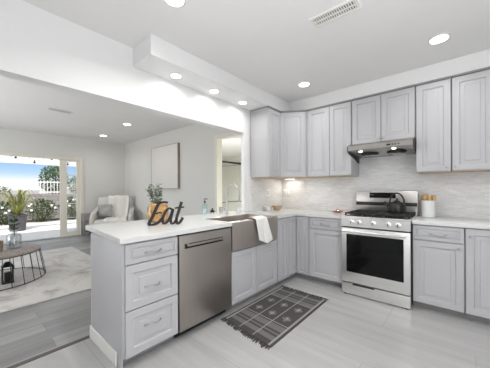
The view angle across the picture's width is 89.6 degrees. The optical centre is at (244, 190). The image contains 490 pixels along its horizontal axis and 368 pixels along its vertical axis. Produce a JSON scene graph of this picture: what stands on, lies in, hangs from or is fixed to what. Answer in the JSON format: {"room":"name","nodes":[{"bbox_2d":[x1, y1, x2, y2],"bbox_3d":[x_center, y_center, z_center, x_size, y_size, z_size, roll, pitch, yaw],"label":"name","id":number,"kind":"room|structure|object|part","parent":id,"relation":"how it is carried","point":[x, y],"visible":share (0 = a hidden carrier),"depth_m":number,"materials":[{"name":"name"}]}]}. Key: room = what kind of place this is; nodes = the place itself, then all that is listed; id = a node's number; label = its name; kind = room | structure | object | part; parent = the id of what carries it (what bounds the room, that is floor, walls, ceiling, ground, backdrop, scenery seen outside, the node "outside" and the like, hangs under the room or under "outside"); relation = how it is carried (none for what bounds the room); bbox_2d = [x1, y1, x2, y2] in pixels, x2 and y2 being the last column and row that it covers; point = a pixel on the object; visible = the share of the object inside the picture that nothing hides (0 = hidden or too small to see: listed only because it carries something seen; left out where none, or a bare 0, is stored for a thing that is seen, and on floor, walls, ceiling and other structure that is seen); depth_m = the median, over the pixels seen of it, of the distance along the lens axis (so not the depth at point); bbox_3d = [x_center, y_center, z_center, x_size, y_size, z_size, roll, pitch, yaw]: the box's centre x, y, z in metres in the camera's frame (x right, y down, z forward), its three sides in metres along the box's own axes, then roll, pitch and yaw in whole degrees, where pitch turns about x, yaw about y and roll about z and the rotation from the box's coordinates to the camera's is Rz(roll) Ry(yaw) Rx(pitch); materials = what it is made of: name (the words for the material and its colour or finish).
{"room":"kitchen","nodes":[
{"label":"kitchen","id":0,"kind":"room"},
{"bbox_2d":[0,127,124,230],"bbox_3d":[-5.714,-0.095,5.630,0.120,2.700,6.020,0,0,41],"label":"wall","id":1,"kind":"structure","parent":0,"point":[103,161],"depth_m":7.00,"materials":[{"name":"grey paint"}]},
{"bbox_2d":[3,235,79,244],"bbox_3d":[-5.700,1.250,5.640,0.180,0.030,3.440,0,0,41],"label":"trim","id":2,"kind":"structure","parent":1,"relation":"attached to","point":[72,235],"depth_m":6.19,"materials":[{"name":"silver metal"}]},
{"bbox_2d":[0,152,83,234],"bbox_3d":[-5.697,0.184,5.639,0.162,2.142,3.452,0,0,41],"label":"trim","id":3,"kind":"structure","parent":1,"relation":"attached to","point":[1,153],"depth_m":6.73,"materials":[{"name":"beige paint"}]},
{"bbox_2d":[59,159,79,236],"bbox_3d":[-4.757,0.201,6.708,0.048,2.055,0.450,0,0,41],"label":"door","id":4,"kind":"structure","parent":1,"relation":"in","point":[62,163],"depth_m":6.62,"materials":[{"name":"beige paint"}]},
{"bbox_2d":[0,75,194,143],"bbox_3d":[-3.656,-1.492,3.833,5.590,0.080,6.020,0,0,41],"label":"ceiling","id":5,"kind":"structure","parent":0,"point":[24,105],"depth_m":4.91,"materials":[{"name":"white paint"}]},
{"bbox_2d":[47,108,72,113],"bbox_3d":[-3.366,-1.449,4.495,0.130,0.012,0.360,0,0,41],"label":"ceiling vent","id":6,"kind":"object","parent":5,"relation":"in","point":[52,109],"visible":1,"depth_m":4.48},
{"bbox_2d":[0,0,281,325],"bbox_3d":[-1.431,-0.149,2.028,0.132,2.780,6.200,0,0,41],"label":"wall","id":7,"kind":"structure","parent":0,"point":[38,46],"depth_m":2.16,"materials":[{"name":"white paint"}]},
{"bbox_2d":[90,325,116,366],"bbox_3d":[-1.105,1.189,1.909,0.537,0.100,0.014,0,0,41],"label":"baseboard","id":8,"kind":"structure","parent":7,"relation":"attached to","point":[104,346],"depth_m":1.86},
{"bbox_2d":[251,106,280,177],"bbox_3d":[0.315,-0.692,3.686,0.325,0.999,0.320,0,0,41],"label":"upper cabinet","id":9,"kind":"object","parent":7,"relation":"attached to","point":[265,121],"visible":1,"depth_m":3.57,"materials":[{"name":"grey paint"}]},
{"bbox_3d":[0.312,-1.182,3.685,0.325,0.020,0.320,0,0,41],"label":"crown","id":10,"kind":"part","parent":9,"relation":"part of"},
{"bbox_3d":[0.428,-0.681,3.587,0.020,0.958,0.310,0,0,41],"label":"door","id":11,"kind":"part","parent":9,"relation":"part of","materials":[{"name":"grey paint"}]},
{"bbox_2d":[268,110,309,178],"bbox_3d":[0.707,-0.694,3.903,0.630,0.999,0.530,0,0,41],"label":"upper cabinet","id":12,"kind":"object","parent":7,"relation":"attached to","point":[293,122],"visible":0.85,"depth_m":3.68,"materials":[{"name":"grey paint"}]},
{"bbox_3d":[0.712,-0.682,3.686,0.354,0.958,0.020,0,0,7],"label":"door","id":13,"kind":"part","parent":12,"relation":"part of","materials":[{"name":"grey paint"}]},
{"bbox_3d":[0.706,-1.184,3.903,0.630,0.020,0.528,0,0,41],"label":"crown","id":14,"kind":"part","parent":12,"relation":"part of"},
{"bbox_2d":[125,124,229,219],"bbox_3d":[-1.669,-0.116,6.024,5.470,2.700,0.120,0,0,41],"label":"wall","id":15,"kind":"structure","parent":0,"point":[196,141],"depth_m":5.73,"materials":[{"name":"grey paint"}]},
{"bbox_2d":[151,143,179,188],"bbox_3d":[-2.012,-0.580,6.195,1.215,1.080,0.065,0,0,41],"label":"picture","id":16,"kind":"object","parent":15,"relation":"attached to","point":[165,160],"visible":0.92,"depth_m":6.09},
{"bbox_2d":[214,132,240,212],"bbox_3d":[-0.130,0.059,4.688,1.185,2.340,0.150,0,0,41],"label":"trim","id":17,"kind":"structure","parent":15,"relation":"attached to","point":[218,139],"depth_m":5.00,"materials":[{"name":"beige paint"}]},
{"bbox_2d":[222,156,240,211],"bbox_3d":[0.389,0.025,8.065,4.700,2.390,0.100,0,0,41],"label":"wall","id":18,"kind":"structure","parent":0,"point":[230,174],"depth_m":8.75,"materials":[{"name":"beige paint"}]},
{"bbox_2d":[222,137,240,158],"bbox_3d":[-0.528,-1.204,7.013,4.700,0.080,2.880,0,0,41],"label":"ceiling","id":19,"kind":"structure","parent":0,"point":[230,149],"depth_m":6.77,"materials":[{"name":"white paint"}]},
{"bbox_2d":[0,234,489,367],"bbox_3d":[-2.023,1.268,2.630,9.620,0.050,6.320,0,0,41],"label":"floor","id":20,"kind":"structure","parent":0,"point":[348,330],"depth_m":2.04,"materials":[{"name":"wood"}]},
{"bbox_2d":[0,247,90,312],"bbox_3d":[-3.720,1.243,3.297,2.943,0.011,3.100,0,0,41],"label":"area rug","id":21,"kind":"object","parent":20,"relation":"on","point":[68,269],"visible":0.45,"depth_m":3.48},
{"bbox_2d":[0,261,13,284],"bbox_3d":[-3.177,1.095,3.301,0.130,0.280,0.130,0,0,41],"label":"lantern","id":22,"kind":"object","parent":21,"relation":"on","point":[7,275],"visible":0.91,"depth_m":3.28,"materials":[{"name":"black metal"}]},
{"bbox_2d":[4,271,10,281],"bbox_3d":[-3.176,1.152,3.301,0.070,0.125,0.069,0,0,41],"label":"candle","id":23,"kind":"object","parent":22,"relation":"on","point":[7,275],"depth_m":3.28,"materials":[{"name":"black wax"}]},
{"bbox_2d":[0,243,45,290],"bbox_3d":[-3.407,1.027,3.341,1.112,0.407,1.112,0,0,41],"label":"coffee table","id":24,"kind":"object","parent":21,"relation":"on","point":[9,251],"visible":0.93,"depth_m":3.43,"materials":[{"name":"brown wood"}]},
{"bbox_2d":[0,240,3,251],"bbox_3d":[-3.342,0.755,3.310,0.158,0.137,0.158,0,0,41],"label":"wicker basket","id":25,"kind":"object","parent":24,"relation":"on","point":[1,241],"visible":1,"depth_m":3.32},
{"bbox_2d":[7,216,20,246],"bbox_3d":[-3.289,0.585,3.513,0.164,0.474,0.169,0,0,-22],"label":"plant","id":26,"kind":"object","parent":24,"relation":"on","point":[12,226],"visible":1,"depth_m":3.50,"materials":[{"name":"plant"}]},
{"bbox_2d":[7,335,89,367],"bbox_3d":[-2.369,1.255,0.883,0.040,0.026,3.228,0,0,41],"label":"trim","id":27,"kind":"structure","parent":20,"relation":"on","point":[88,336],"depth_m":1.88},
{"bbox_2d":[81,213,91,235],"bbox_3d":[-4.384,0.946,6.852,0.220,0.600,0.240,0,0,41],"label":"side table","id":28,"kind":"object","parent":20,"relation":"on","point":[84,217],"visible":0.71,"depth_m":6.77,"materials":[{"name":"grey wood"}]},
{"bbox_3d":[-4.517,0.975,6.836,0.036,0.544,0.036,0,0,41],"label":"leg","id":29,"kind":"part","parent":28,"relation":"part of","materials":[{"name":"grey wood"}]},
{"bbox_3d":[-4.381,0.974,6.718,0.036,0.544,0.036,0,0,41],"label":"leg","id":30,"kind":"part","parent":28,"relation":"part of","materials":[{"name":"grey wood"}]},
{"bbox_2d":[89,197,134,224],"bbox_3d":[-3.603,0.717,6.766,1.000,1.050,0.769,0,0,-19],"label":"armchair","id":31,"kind":"object","parent":20,"relation":"on","point":[94,219],"visible":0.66,"depth_m":6.74,"materials":[{"name":"grey fabric"}]},
{"bbox_3d":[-4.025,0.740,6.609,0.100,0.569,0.748,0,0,-19],"label":"arm","id":32,"kind":"part","parent":31,"relation":"part of","materials":[{"name":"grey fabric"}]},
{"bbox_2d":[98,204,111,216],"bbox_3d":[-3.826,0.553,6.751,0.340,0.330,0.172,0,0,-21],"label":"throw pillow","id":33,"kind":"object","parent":31,"relation":"on","point":[103,210],"visible":1,"depth_m":6.70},
{"bbox_3d":[-3.597,0.857,6.751,0.800,0.170,0.720,0,0,-19],"label":"seat","id":34,"kind":"part","parent":31,"relation":"part of","materials":[{"name":"grey fabric"}]},
{"bbox_3d":[-3.703,0.507,7.053,0.880,0.630,0.160,0,0,-19],"label":"backrest","id":35,"kind":"part","parent":31,"relation":"part of","materials":[{"name":"grey fabric"}]},
{"bbox_2d":[104,195,129,223],"bbox_3d":[-3.516,0.499,6.800,0.573,0.731,0.854,0,0,-19],"label":"throw blanket","id":36,"kind":"object","parent":31,"relation":"on","point":[120,204],"visible":0.93,"depth_m":6.95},
{"bbox_3d":[-3.174,0.735,6.902,0.100,0.569,0.748,0,0,-19],"label":"arm","id":37,"kind":"part","parent":31,"relation":"part of","materials":[{"name":"grey fabric"}]},
{"bbox_2d":[91,234,177,367],"bbox_3d":[-0.907,0.800,2.033,0.652,0.875,0.436,0,0,41],"label":"base cabinet","id":38,"kind":"object","parent":20,"relation":"on","point":[134,285],"visible":0.92,"depth_m":1.83,"materials":[{"name":"grey paint"}]},
{"bbox_3d":[-1.068,0.802,1.887,0.600,0.875,0.005,0,0,41],"label":"panel","id":39,"kind":"part","parent":38,"relation":"part of","materials":[{"name":"grey paint"}]},
{"bbox_3d":[-0.687,1.002,1.852,0.020,0.318,0.416,0,0,41],"label":"drawer","id":40,"kind":"part","parent":38,"relation":"part of","materials":[{"name":"grey paint"}]},
{"bbox_3d":[-0.688,0.679,1.851,0.020,0.312,0.416,0,0,41],"label":"drawer","id":41,"kind":"part","parent":38,"relation":"part of","materials":[{"name":"grey paint"}]},
{"bbox_3d":[-0.690,0.445,1.851,0.020,0.140,0.416,0,0,41],"label":"drawer","id":42,"kind":"part","parent":38,"relation":"part of","materials":[{"name":"grey paint"}]},
{"bbox_3d":[-0.673,0.975,1.828,0.032,0.021,0.138,0,0,41],"label":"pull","id":43,"kind":"part","parent":38,"relation":"part of","materials":[{"name":"silver metal"}]},
{"bbox_3d":[-0.674,0.697,1.827,0.032,0.021,0.138,0,0,41],"label":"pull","id":44,"kind":"part","parent":38,"relation":"part of","materials":[{"name":"silver metal"}]},
{"bbox_2d":[174,226,231,337],"bbox_3d":[-0.547,0.798,2.420,0.646,0.874,0.608,0,0,41],"label":"dishwasher","id":45,"kind":"object","parent":20,"relation":"on","point":[204,257],"visible":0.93,"depth_m":2.18,"materials":[{"name":"silver metal"}]},
{"bbox_3d":[-0.399,1.199,2.293,0.015,0.072,0.594,0,0,41],"label":"kick plate","id":46,"kind":"part","parent":45,"relation":"part of","materials":[{"name":"black metal"}]},
{"bbox_3d":[-0.343,0.453,2.194,0.039,0.016,0.425,0,0,41],"label":"handle","id":47,"kind":"part","parent":45,"relation":"part of","materials":[{"name":"silver metal"}]},
{"bbox_2d":[226,239,276,310],"bbox_3d":[-0.094,0.925,2.980,0.605,0.615,0.816,0,0,41],"label":"base cabinet","id":48,"kind":"object","parent":20,"relation":"on","point":[254,268],"visible":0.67,"depth_m":2.74,"materials":[{"name":"grey paint"}]},
{"bbox_3d":[-0.006,0.890,2.635,0.020,0.528,0.400,0,0,41],"label":"door","id":49,"kind":"part","parent":48,"relation":"part of","materials":[{"name":"grey paint"}]},
{"bbox_3d":[0.260,0.888,2.942,0.020,0.528,0.400,0,0,41],"label":"door","id":50,"kind":"part","parent":48,"relation":"part of","materials":[{"name":"grey paint"}]},
{"bbox_2d":[221,285,328,349],"bbox_3d":[0.330,1.224,2.539,0.622,0.012,1.184,0,0,41],"label":"woven mat","id":51,"kind":"object","parent":20,"relation":"on","point":[269,318],"visible":1,"depth_m":2.43,"materials":[{"name":"grey fabric"}]},
{"bbox_2d":[272,216,311,286],"bbox_3d":[0.602,0.790,3.635,0.798,0.875,1.081,0,0,41],"label":"base cabinet","id":52,"kind":"object","parent":20,"relation":"on","point":[293,232],"visible":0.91,"depth_m":3.35,"materials":[{"name":"grey paint"}]},
{"bbox_2d":[85,208,346,244],"bbox_3d":[0.033,0.336,2.870,1.544,0.038,2.987,0,0,41],"label":"countertop","id":53,"kind":"structure","parent":52,"relation":"on","point":[125,232],"depth_m":2.27,"materials":[{"name":"white stone"}]},
{"bbox_2d":[144,183,168,221],"bbox_3d":[-0.916,0.119,2.567,0.248,0.406,0.212,0,0,41],"label":"potted plant","id":54,"kind":"object","parent":53,"relation":"on","point":[151,206],"visible":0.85,"depth_m":2.51,"materials":[{"name":"green plant"}]},
{"bbox_2d":[147,201,183,225],"bbox_3d":[-0.733,0.210,2.293,0.325,0.222,0.018,0,0,-19],"label":"word sign","id":55,"kind":"object","parent":53,"relation":"on","point":[161,220],"visible":1,"depth_m":2.29,"materials":[{"name":"brown metal"}]},
{"bbox_2d":[224,183,239,214],"bbox_3d":[-0.159,0.113,3.134,0.236,0.406,0.084,0,0,24],"label":"faucet","id":56,"kind":"object","parent":53,"relation":"on","point":[229,185],"visible":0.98,"depth_m":3.16,"materials":[{"name":"silver metal"}]},
{"bbox_3d":[-0.156,0.068,3.127,0.216,0.317,0.025,0,0,36],"label":"spout","id":57,"kind":"part","parent":56,"relation":"part of","materials":[{"name":"silver metal"}]},
{"bbox_2d":[237,207,241,213],"bbox_3d":[-0.081,0.274,3.375,0.068,0.084,0.068,0,0,41],"label":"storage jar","id":58,"kind":"object","parent":53,"relation":"on","point":[239,210],"visible":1,"depth_m":3.35,"materials":[{"name":"white ceramic"}]},
{"bbox_2d":[207,214,276,250],"bbox_3d":[-0.030,0.462,2.916,0.502,0.284,0.804,0,0,41],"label":"farmhouse sink","id":59,"kind":"object","parent":53,"relation":"in","point":[244,231],"visible":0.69,"depth_m":2.65,"materials":[{"name":"metal"}]},
{"bbox_2d":[207,214,271,221],"bbox_3d":[-0.061,0.440,2.942,0.421,0.240,0.804,0,0,41],"label":"basin","id":60,"kind":"object","parent":59,"relation":"in","point":[233,218],"depth_m":3.14,"materials":[{"name":"metal"}]},
{"bbox_2d":[248,215,272,242],"bbox_3d":[0.186,0.449,2.827,0.133,0.314,0.324,0,0,41],"label":"dish towel","id":61,"kind":"object","parent":59,"relation":"hanging from","point":[264,232],"visible":1,"depth_m":2.78,"materials":[{"name":"white fabric"}]},
{"bbox_2d":[263,206,271,210],"bbox_3d":[0.348,0.281,3.823,0.080,0.061,0.129,0,0,-20],"label":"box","id":62,"kind":"object","parent":53,"relation":"on","point":[266,208],"visible":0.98,"depth_m":3.78,"materials":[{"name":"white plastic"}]},
{"bbox_2d":[271,205,281,209],"bbox_3d":[0.505,0.275,3.912,0.176,0.073,0.176,0,0,41],"label":"wooden bowl","id":63,"kind":"object","parent":53,"relation":"on","point":[275,207],"visible":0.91,"depth_m":3.86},
{"bbox_2d":[333,209,347,212],"bbox_3d":[1.325,0.283,3.425,0.224,0.052,0.148,0,0,41],"label":"dish","id":64,"kind":"object","parent":53,"relation":"on","point":[337,210],"visible":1,"depth_m":3.40,"materials":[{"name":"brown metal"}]},
{"bbox_3d":[0.483,0.757,3.200,0.020,0.788,0.228,0,0,41],"label":"door","id":65,"kind":"part","parent":52,"relation":"part of","materials":[{"name":"grey paint"}]},
{"bbox_3d":[0.638,0.756,3.377,0.020,0.788,0.230,0,0,41],"label":"door","id":66,"kind":"part","parent":52,"relation":"part of","materials":[{"name":"grey paint"}]},
{"bbox_3d":[0.792,0.755,3.401,0.170,0.788,0.020,0,0,41],"label":"door","id":67,"kind":"part","parent":52,"relation":"part of","materials":[{"name":"grey paint"}]},
{"bbox_2d":[310,217,342,286],"bbox_3d":[1.219,0.787,3.396,0.444,0.875,0.637,0,0,41],"label":"base cabinet","id":68,"kind":"object","parent":20,"relation":"on","point":[325,233],"visible":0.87,"depth_m":3.17,"materials":[{"name":"grey paint"}]},
{"bbox_3d":[1.039,0.433,3.184,0.428,0.142,0.020,0,0,41],"label":"drawer","id":69,"kind":"part","parent":68,"relation":"part of","materials":[{"name":"grey paint"}]},
{"bbox_2d":[341,191,417,309],"bbox_3d":[1.611,0.616,2.956,0.698,1.215,0.716,0,0,41],"label":"gas range","id":70,"kind":"object","parent":20,"relation":"on","point":[377,243],"visible":0.95,"depth_m":2.74,"materials":[{"name":"silver metal"}]},
{"bbox_3d":[1.397,0.473,2.709,0.638,0.025,0.064,0,0,41],"label":"handle","id":71,"kind":"part","parent":70,"relation":"part of","materials":[{"name":"silver metal"}]},
{"bbox_3d":[1.432,0.365,2.750,0.694,0.113,0.051,0,0,41],"label":"control panel","id":72,"kind":"part","parent":70,"relation":"part of","materials":[{"name":"silver metal"}]},
{"bbox_3d":[1.434,0.758,2.752,0.690,0.638,0.049,0,0,41],"label":"oven door","id":73,"kind":"part","parent":70,"relation":"part of","materials":[{"name":"silver metal"}]},
{"bbox_3d":[1.437,1.150,2.753,0.690,0.125,0.047,0,0,41],"label":"drawer","id":74,"kind":"part","parent":70,"relation":"part of","materials":[{"name":"silver metal"}]},
{"bbox_2d":[343,214,417,220],"bbox_3d":[1.613,0.311,2.959,0.698,0.014,0.555,0,0,41],"label":"cooktop","id":75,"kind":"object","parent":70,"relation":"in","point":[362,217],"depth_m":2.78,"materials":[{"name":"silver metal"}]},
{"bbox_2d":[384,192,405,212],"bbox_3d":[1.802,0.143,2.936,0.188,0.239,0.201,0,0,-9],"label":"kettle","id":76,"kind":"object","parent":70,"relation":"on","point":[396,206],"visible":1,"depth_m":2.88,"materials":[{"name":"black metal"}]},
{"bbox_3d":[1.803,0.091,2.929,0.167,0.134,0.018,0,0,41],"label":"handle","id":77,"kind":"part","parent":76,"relation":"part of","materials":[{"name":"metal"}]},
{"bbox_2d":[413,224,464,317],"bbox_3d":[2.081,0.784,2.647,0.406,0.875,0.637,0,0,41],"label":"base cabinet","id":78,"kind":"object","parent":20,"relation":"on","point":[438,251],"visible":0.93,"depth_m":2.43,"materials":[{"name":"grey paint"}]},
{"bbox_3d":[1.898,0.430,2.438,0.396,0.142,0.020,0,0,41],"label":"drawer","id":79,"kind":"part","parent":78,"relation":"part of","materials":[{"name":"grey paint"}]},
{"bbox_2d":[412,215,489,229],"bbox_3d":[2.412,0.325,2.369,1.277,0.038,0.623,0,0,41],"label":"countertop","id":80,"kind":"structure","parent":78,"relation":"on","point":[476,223],"depth_m":2.44,"materials":[{"name":"white stone"}]},
{"bbox_2d":[421,194,435,217],"bbox_3d":[2.114,0.173,2.845,0.140,0.266,0.138,0,0,27],"label":"utensil crock","id":81,"kind":"object","parent":80,"relation":"on","point":[428,204],"visible":1,"depth_m":2.80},
{"bbox_2d":[464,228,489,323],"bbox_3d":[2.411,0.783,2.362,0.458,0.875,0.635,0,0,41],"label":"base cabinet","id":82,"kind":"object","parent":20,"relation":"on","point":[477,241],"visible":0.81,"depth_m":2.25,"materials":[{"name":"grey paint"}]},
{"bbox_2d":[22,0,489,102],"bbox_3d":[0.119,-1.405,0.753,3.910,0.080,6.320,0,0,41],"label":"ceiling","id":83,"kind":"structure","parent":0,"point":[273,46],"depth_m":2.15,"materials":[{"name":"white paint"}]},
{"bbox_2d":[164,0,185,7],"bbox_3d":[-0.501,-1.357,1.755,0.159,0.012,0.159,0,0,41],"label":"recessed light","id":84,"kind":"object","parent":83,"relation":"in","point":[173,3],"visible":1,"depth_m":1.78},
{"bbox_2d":[298,81,309,86],"bbox_3d":[0.761,-1.366,3.182,0.159,0.012,0.159,0,0,41],"label":"recessed light","id":85,"kind":"object","parent":83,"relation":"in","point":[304,83],"visible":1,"depth_m":3.17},
{"bbox_2d":[309,0,361,27],"bbox_3d":[0.689,-1.364,1.904,0.360,0.012,0.135,0,0,40],"label":"ceiling vent","id":86,"kind":"object","parent":83,"relation":"in","point":[349,6],"visible":1,"depth_m":1.89,"materials":[{"name":"metal"}]},
{"bbox_2d":[427,33,450,44],"bbox_3d":[1.757,-1.369,2.234,0.169,0.012,0.169,0,0,41],"label":"recessed light","id":87,"kind":"object","parent":83,"relation":"in","point":[439,38],"visible":1,"depth_m":2.22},
{"bbox_2d":[133,33,489,110],"bbox_3d":[1.257,-1.283,2.063,3.910,0.180,2.610,0,0,41],"label":"soffit","id":88,"kind":"structure","parent":0,"point":[154,55],"depth_m":2.73,"materials":[{"name":"white paint"}]},
{"bbox_2d":[170,73,181,78],"bbox_3d":[-0.711,-1.177,2.537,0.123,0.012,0.123,0,0,41],"label":"recessed light","id":89,"kind":"object","parent":88,"relation":"in","point":[173,75],"visible":1,"depth_m":2.52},
{"bbox_2d":[209,89,218,92],"bbox_3d":[-0.366,-1.180,2.933,0.123,0.012,0.123,0,0,41],"label":"recessed light","id":90,"kind":"object","parent":88,"relation":"in","point":[210,90],"visible":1,"depth_m":2.91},
{"bbox_3d":[2.113,-0.119,3.135,4.030,2.680,0.120,0,0,41],"label":"wall","id":91,"kind":"structure","parent":0,"visible":0},
{"bbox_2d":[347,137,415,163],"bbox_3d":[1.711,-0.483,3.069,0.698,0.212,0.477,0,0,41],"label":"range hood","id":92,"kind":"object","parent":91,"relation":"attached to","point":[405,146],"visible":1,"depth_m":2.96,"materials":[{"name":"silver metal"}]},
{"bbox_3d":[1.452,-0.482,3.298,0.008,0.212,0.471,0,0,41],"label":"panel","id":93,"kind":"part","parent":92,"relation":"part of","materials":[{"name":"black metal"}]},
{"bbox_2d":[361,153,378,156],"bbox_3d":[1.606,-0.455,3.176,0.210,0.031,0.210,0,0,41],"label":"fan grille","id":94,"kind":"object","parent":92,"relation":"attached to","point":[362,154],"depth_m":3.12,"materials":[{"name":"black metal"}]},
{"bbox_2d":[387,150,406,154],"bbox_3d":[1.833,-0.456,2.979,0.210,0.031,0.210,0,0,41],"label":"fan grille","id":95,"kind":"object","parent":92,"relation":"attached to","point":[389,152],"depth_m":2.95,"materials":[{"name":"black metal"}]},
{"bbox_3d":[1.973,-0.484,2.845,0.008,0.212,0.471,0,0,41],"label":"panel","id":96,"kind":"part","parent":92,"relation":"part of","materials":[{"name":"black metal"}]},
{"bbox_2d":[282,154,489,218],"bbox_3d":[1.780,-0.135,3.336,2.997,0.886,0.012,0,0,41],"label":"backsplash","id":97,"kind":"structure","parent":91,"relation":"attached to","point":[463,194],"depth_m":3.18,"materials":[{"name":"white tile"}]},
{"bbox_2d":[284,189,289,195],"bbox_3d":[0.716,0.036,4.247,0.120,0.116,0.010,0,0,41],"label":"wall outlet","id":98,"kind":"object","parent":97,"relation":"attached to","point":[286,191],"visible":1,"depth_m":4.24,"materials":[{"name":"white plastic"}]},
{"bbox_2d":[306,99,358,177],"bbox_3d":[1.257,-0.696,3.563,0.640,0.999,0.327,0,0,41],"label":"upper cabinet","id":99,"kind":"object","parent":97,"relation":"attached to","point":[329,127],"visible":0.92,"depth_m":3.42,"materials":[{"name":"grey paint"}]},
{"bbox_3d":[1.053,-0.684,3.539,0.326,0.958,0.020,0,0,41],"label":"door","id":100,"kind":"part","parent":99,"relation":"part of","materials":[{"name":"grey paint"}]},
{"bbox_3d":[1.254,-1.186,3.562,0.640,0.020,0.327,0,0,41],"label":"crown","id":101,"kind":"part","parent":99,"relation":"part of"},
{"bbox_3d":[1.288,-0.684,3.335,0.284,0.958,0.020,0,0,41],"label":"door","id":102,"kind":"part","parent":99,"relation":"part of","materials":[{"name":"grey paint"}]},
{"bbox_2d":[352,84,415,144],"bbox_3d":[1.752,-0.893,3.113,0.686,0.609,0.355,0,0,41],"label":"upper cabinet","id":103,"kind":"object","parent":97,"relation":"attached to","point":[390,114],"visible":0.81,"depth_m":2.97,"materials":[{"name":"grey paint"}]},
{"bbox_3d":[1.532,-0.880,3.122,0.334,0.568,0.020,0,0,41],"label":"door","id":104,"kind":"part","parent":103,"relation":"part of","materials":[{"name":"grey paint"}]},
{"bbox_3d":[1.759,-1.188,3.123,0.686,0.020,0.327,0,0,41],"label":"crown","id":105,"kind":"part","parent":103,"relation":"part of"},
{"bbox_3d":[1.790,-0.881,2.898,0.336,0.568,0.020,0,0,41],"label":"door","id":106,"kind":"part","parent":103,"relation":"part of","materials":[{"name":"grey paint"}]},
{"bbox_2d":[416,76,451,173],"bbox_3d":[2.132,-0.699,2.784,0.306,0.999,0.355,0,0,41],"label":"upper cabinet","id":107,"kind":"object","parent":97,"relation":"attached to","point":[433,97],"visible":1,"depth_m":2.67,"materials":[{"name":"grey paint"}]},
{"bbox_3d":[2.138,-1.189,2.794,0.306,0.020,0.327,0,0,41],"label":"crown","id":108,"kind":"part","parent":107,"relation":"part of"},
{"bbox_2d":[452,66,489,172],"bbox_3d":[2.371,-0.700,2.577,0.318,0.999,0.355,0,0,41],"label":"upper cabinet","id":109,"kind":"object","parent":97,"relation":"attached to","point":[470,89],"visible":1,"depth_m":2.47,"materials":[{"name":"grey paint"}]},
{"bbox_3d":[2.378,-1.190,2.586,0.318,0.020,0.327,0,0,41],"label":"crown","id":110,"kind":"part","parent":109,"relation":"part of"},
{"bbox_3d":[-0.516,1.251,7.018,4.700,0.050,2.880,0,0,41],"label":"floor","id":111,"kind":"structure","parent":0,"visible":0},
{"bbox_2d":[222,161,240,202],"bbox_3d":[-0.970,0.223,7.239,1.630,2.010,1.270,0,0,41],"label":"shower frame","id":112,"kind":"object","parent":111,"relation":"on","point":[230,162],"visible":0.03,"depth_m":6.81,"materials":[{"name":"black metal"}]},
{"bbox_3d":[-0.382,-0.759,6.723,0.040,0.050,1.270,0,0,41],"label":"rail","id":113,"kind":"part","parent":112,"relation":"part of","materials":[{"name":"black metal"}]},
{"label":"outside","id":114,"kind":"structure","parent":0,"visible":0},
{"bbox_2d":[0,218,75,224],"bbox_3d":[-12.797,1.308,13.237,10.800,0.055,15.000,0,0,41],"label":"floor","id":115,"kind":"structure","parent":114,"point":[53,218],"depth_m":10.39,"materials":[{"name":"soil"}]},
{"bbox_2d":[0,186,11,194],"bbox_3d":[-12.220,0.415,10.727,2.025,1.746,3.120,0,0,41],"label":"tree","id":116,"kind":"object","parent":115,"relation":"on","point":[3,188],"visible":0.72,"depth_m":11.57,"materials":[{"name":"green plant"}]},
{"bbox_2d":[0,194,75,220],"bbox_3d":[-9.731,0.717,9.907,0.200,1.100,14.000,0,0,41],"label":"wall","id":117,"kind":"structure","parent":115,"relation":"on","point":[54,197],"depth_m":10.72,"materials":[{"name":"paint"}]},
{"bbox_2d":[39,180,59,193],"bbox_3d":[-8.719,-0.141,11.076,0.028,0.600,0.800,0,0,41],"label":"picket fence","id":118,"kind":"object","parent":117,"relation":"on","point":[40,182],"visible":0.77,"depth_m":11.06,"materials":[{"name":"white paint"}]},
{"bbox_2d":[37,165,69,193],"bbox_3d":[-9.317,-0.040,12.064,1.132,2.605,1.322,0,0,41],"label":"tree","id":119,"kind":"object","parent":115,"relation":"on","point":[48,169],"visible":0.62,"depth_m":11.85,"materials":[{"name":"green plant"}]},
{"bbox_2d":[68,176,75,193],"bbox_3d":[-9.409,0.110,14.513,1.795,2.301,1.785,0,0,41],"label":"tree","id":120,"kind":"object","parent":115,"relation":"on","point":[71,180],"visible":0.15,"depth_m":14.12,"materials":[{"name":"green plant"}]},
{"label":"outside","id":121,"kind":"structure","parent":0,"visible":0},
{"bbox_2d":[0,219,75,242],"bbox_3d":[-7.047,1.292,7.910,4.870,0.050,10.500,0,0,41],"label":"floor","id":122,"kind":"structure","parent":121,"point":[46,229],"depth_m":7.62,"materials":[{"name":"concrete"}]},
{"bbox_2d":[0,201,24,224],"bbox_3d":[-8.888,0.834,9.178,1.013,0.939,1.087,0,0,41],"label":"flowering shrub","id":123,"kind":"object","parent":122,"relation":"on","point":[2,209],"visible":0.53,"depth_m":9.09,"materials":[{"name":"green plant"}]},
{"bbox_2d":[0,189,44,231],"bbox_3d":[-7.056,0.612,7.775,1.230,1.310,1.996,0,0,-3],"label":"potted plant","id":124,"kind":"object","parent":122,"relation":"on","point":[18,204],"visible":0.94,"depth_m":7.67,"materials":[{"name":"plant"}]},
{"bbox_3d":[-7.155,1.018,7.763,0.490,0.500,0.490,0,0,41],"label":"planter","id":125,"kind":"part","parent":124,"relation":"part of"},
{"bbox_2d":[24,198,57,221],"bbox_3d":[-8.224,0.794,9.973,1.004,1.029,1.098,0,0,41],"label":"flowering shrub","id":126,"kind":"object","parent":122,"relation":"on","point":[52,208],"visible":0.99,"depth_m":9.92,"materials":[{"name":"green plant"}]},
{"bbox_2d":[57,196,75,219],"bbox_3d":[-7.522,0.760,10.785,0.966,1.084,1.124,0,0,41],"label":"flowering shrub","id":127,"kind":"object","parent":122,"relation":"on","point":[70,212],"visible":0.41,"depth_m":10.63,"materials":[{"name":"green plant"}]},
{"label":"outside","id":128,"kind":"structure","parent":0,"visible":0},
{"bbox_2d":[0,155,75,166],"bbox_3d":[-6.624,-0.944,7.528,0.180,0.280,10.500,0,0,41],"label":"patio ceiling","id":129,"kind":"structure","parent":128,"point":[3,159],"depth_m":7.52,"materials":[{"name":"white paint"}]}
]}

